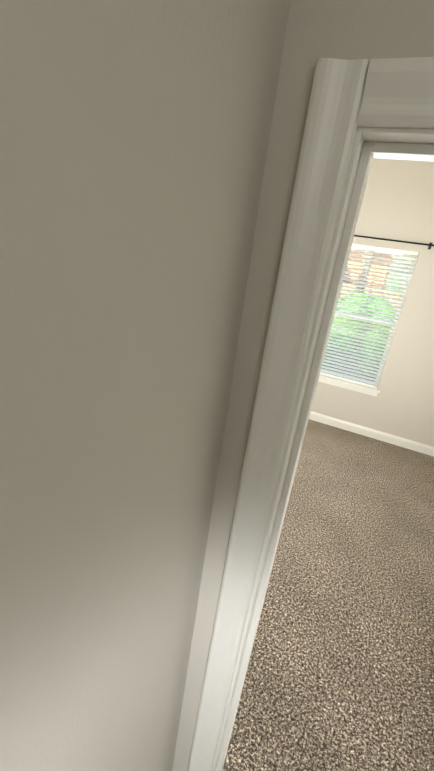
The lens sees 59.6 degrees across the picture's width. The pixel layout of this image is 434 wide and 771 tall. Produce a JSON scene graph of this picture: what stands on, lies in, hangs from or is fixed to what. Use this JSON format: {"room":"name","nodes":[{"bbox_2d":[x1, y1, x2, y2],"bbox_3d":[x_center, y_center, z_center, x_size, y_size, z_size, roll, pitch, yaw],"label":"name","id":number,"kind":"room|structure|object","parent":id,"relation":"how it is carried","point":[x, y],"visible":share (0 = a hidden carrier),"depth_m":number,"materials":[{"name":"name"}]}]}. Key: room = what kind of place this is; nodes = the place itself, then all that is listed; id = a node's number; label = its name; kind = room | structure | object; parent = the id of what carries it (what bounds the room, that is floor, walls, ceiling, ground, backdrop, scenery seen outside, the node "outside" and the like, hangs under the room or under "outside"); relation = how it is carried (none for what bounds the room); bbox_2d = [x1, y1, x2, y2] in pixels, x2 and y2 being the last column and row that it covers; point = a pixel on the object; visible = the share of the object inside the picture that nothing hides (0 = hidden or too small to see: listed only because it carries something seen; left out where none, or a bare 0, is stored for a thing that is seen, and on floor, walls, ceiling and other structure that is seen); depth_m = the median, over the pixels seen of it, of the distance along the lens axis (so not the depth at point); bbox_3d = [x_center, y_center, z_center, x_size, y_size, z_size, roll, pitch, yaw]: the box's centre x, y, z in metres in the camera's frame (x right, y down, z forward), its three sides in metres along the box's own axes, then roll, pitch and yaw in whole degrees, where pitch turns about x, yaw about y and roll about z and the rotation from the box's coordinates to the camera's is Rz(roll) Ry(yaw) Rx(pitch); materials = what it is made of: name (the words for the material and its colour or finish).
{"room":"hallway","nodes":[
{"label":"hallway","id":0,"kind":"room"},
{"bbox_2d":[0,0,289,770],"bbox_3d":[-0.359,0.513,0.161,0.120,2.800,1.354,16,23,20],"label":"wall","id":1,"kind":"structure","parent":0,"point":[134,137],"depth_m":0.28,"materials":[{"name":"grey paint"}]},
{"bbox_2d":[172,0,433,770],"bbox_3d":[0.316,0.406,0.652,4.920,2.800,0.116,16,23,20],"label":"wall","id":2,"kind":"structure","parent":0,"point":[316,30],"depth_m":0.48,"materials":[{"name":"grey paint"}]},
{"bbox_2d":[188,58,433,770],"bbox_3d":[0.402,0.715,0.706,0.891,2.110,0.133,16,23,20],"label":"door frame","id":3,"kind":"structure","parent":2,"relation":"attached to","point":[334,107],"depth_m":0.53,"materials":[{"name":"white wood"}]},
{"bbox_2d":[357,57,433,128],"bbox_3d":[0.527,-0.205,0.265,0.820,0.057,0.017,16,23,20],"label":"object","id":4,"kind":"object","parent":2,"relation":"attached to","point":[398,92],"visible":1,"depth_m":0.39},
{"bbox_2d":[222,419,433,770],"bbox_3d":[0.158,0.900,3.042,3.250,0.068,3.641,16,23,20],"label":"floor","id":5,"kind":"structure","parent":0,"point":[339,676],"depth_m":2.11,"materials":[{"name":"carpet"}]},
{"bbox_2d":[311,158,433,446],"bbox_3d":[1.123,-0.913,4.172,3.250,2.800,0.170,16,23,20],"label":"wall","id":6,"kind":"structure","parent":0,"point":[398,201],"depth_m":3.76,"materials":[{"name":"beige paint"}]},
{"bbox_2d":[318,374,379,396],"bbox_3d":[0.859,-0.185,4.475,2.020,0.079,0.105,16,23,20],"label":"window sill","id":7,"kind":"structure","parent":6,"relation":"attached to","point":[360,388],"depth_m":4.20,"materials":[{"name":"white wood"}]},
{"bbox_2d":[321,243,418,386],"bbox_3d":[0.989,-0.895,4.269,1.950,1.420,0.075,16,23,20],"label":"window","id":8,"kind":"structure","parent":6,"relation":"in","point":[410,271],"depth_m":3.94,"materials":[{"name":"white plastic"}]},
{"bbox_2d":[320,244,418,388],"bbox_3d":[0.959,-0.877,4.205,1.938,1.410,0.068,16,23,20],"label":"window blinds","id":9,"kind":"object","parent":8,"relation":"attached to","point":[336,374],"visible":0.25,"depth_m":4.00,"materials":[{"name":"white plastic"}]},
{"bbox_2d":[309,411,433,455],"bbox_3d":[0.917,0.297,4.576,3.180,0.102,0.014,16,23,20],"label":"baseboard","id":10,"kind":"structure","parent":6,"relation":"attached to","point":[379,435],"depth_m":4.24,"materials":[{"name":"white wood"}]},
{"bbox_2d":[354,235,433,248],"bbox_3d":[1.028,-1.561,3.846,2.372,0.060,0.092,16,23,20],"label":"curtain rod","id":11,"kind":"object","parent":6,"relation":"attached to","point":[430,244],"visible":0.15,"depth_m":3.55,"materials":[{"name":"black metal"}]},
{"label":"outside","id":12,"kind":"structure","parent":0,"visible":0},
{"bbox_2d":[374,273,406,381],"bbox_3d":[6.647,-9.278,31.404,70.000,0.200,56.220,16,23,20],"label":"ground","id":13,"kind":"structure","parent":12,"point":[394,281],"depth_m":36.57,"materials":[{"name":"green plant"}]},
{"bbox_2d":[322,298,372,376],"bbox_3d":[2.099,-0.761,6.635,1.292,1.508,1.203,16,23,20],"label":"shrub","id":14,"kind":"object","parent":13,"relation":"on","point":[347,333],"depth_m":6.12,"materials":[{"name":"green plant"}]},
{"bbox_2d":[354,250,373,291],"bbox_3d":[3.350,-4.506,10.059,4.442,6.147,2.154,16,23,20],"label":"tree","id":15,"kind":"object","parent":13,"relation":"on","point":[368,265],"depth_m":10.02,"materials":[{"name":"brown plant"}]},
{"bbox_2d":[340,282,400,312],"bbox_3d":[2.157,-3.887,14.792,10.164,1.170,0.060,16,23,20],"label":"fence","id":16,"kind":"object","parent":13,"relation":"on","point":[353,286],"depth_m":13.28,"materials":[{"name":"brown wood"}]},
{"bbox_2d":[346,291,395,380],"bbox_3d":[2.665,-0.776,6.697,1.381,1.649,1.206,16,23,20],"label":"shrub","id":17,"kind":"object","parent":13,"relation":"on","point":[373,328],"depth_m":6.17,"materials":[{"name":"green plant"}]},
{"bbox_2d":[343,248,401,295],"bbox_3d":[4.845,-6.855,19.331,8.372,3.913,9.950,16,23,20],"label":"house","id":18,"kind":"structure","parent":13,"relation":"on","point":[375,262],"depth_m":16.34,"materials":[{"name":"brown wood"}]}
]}

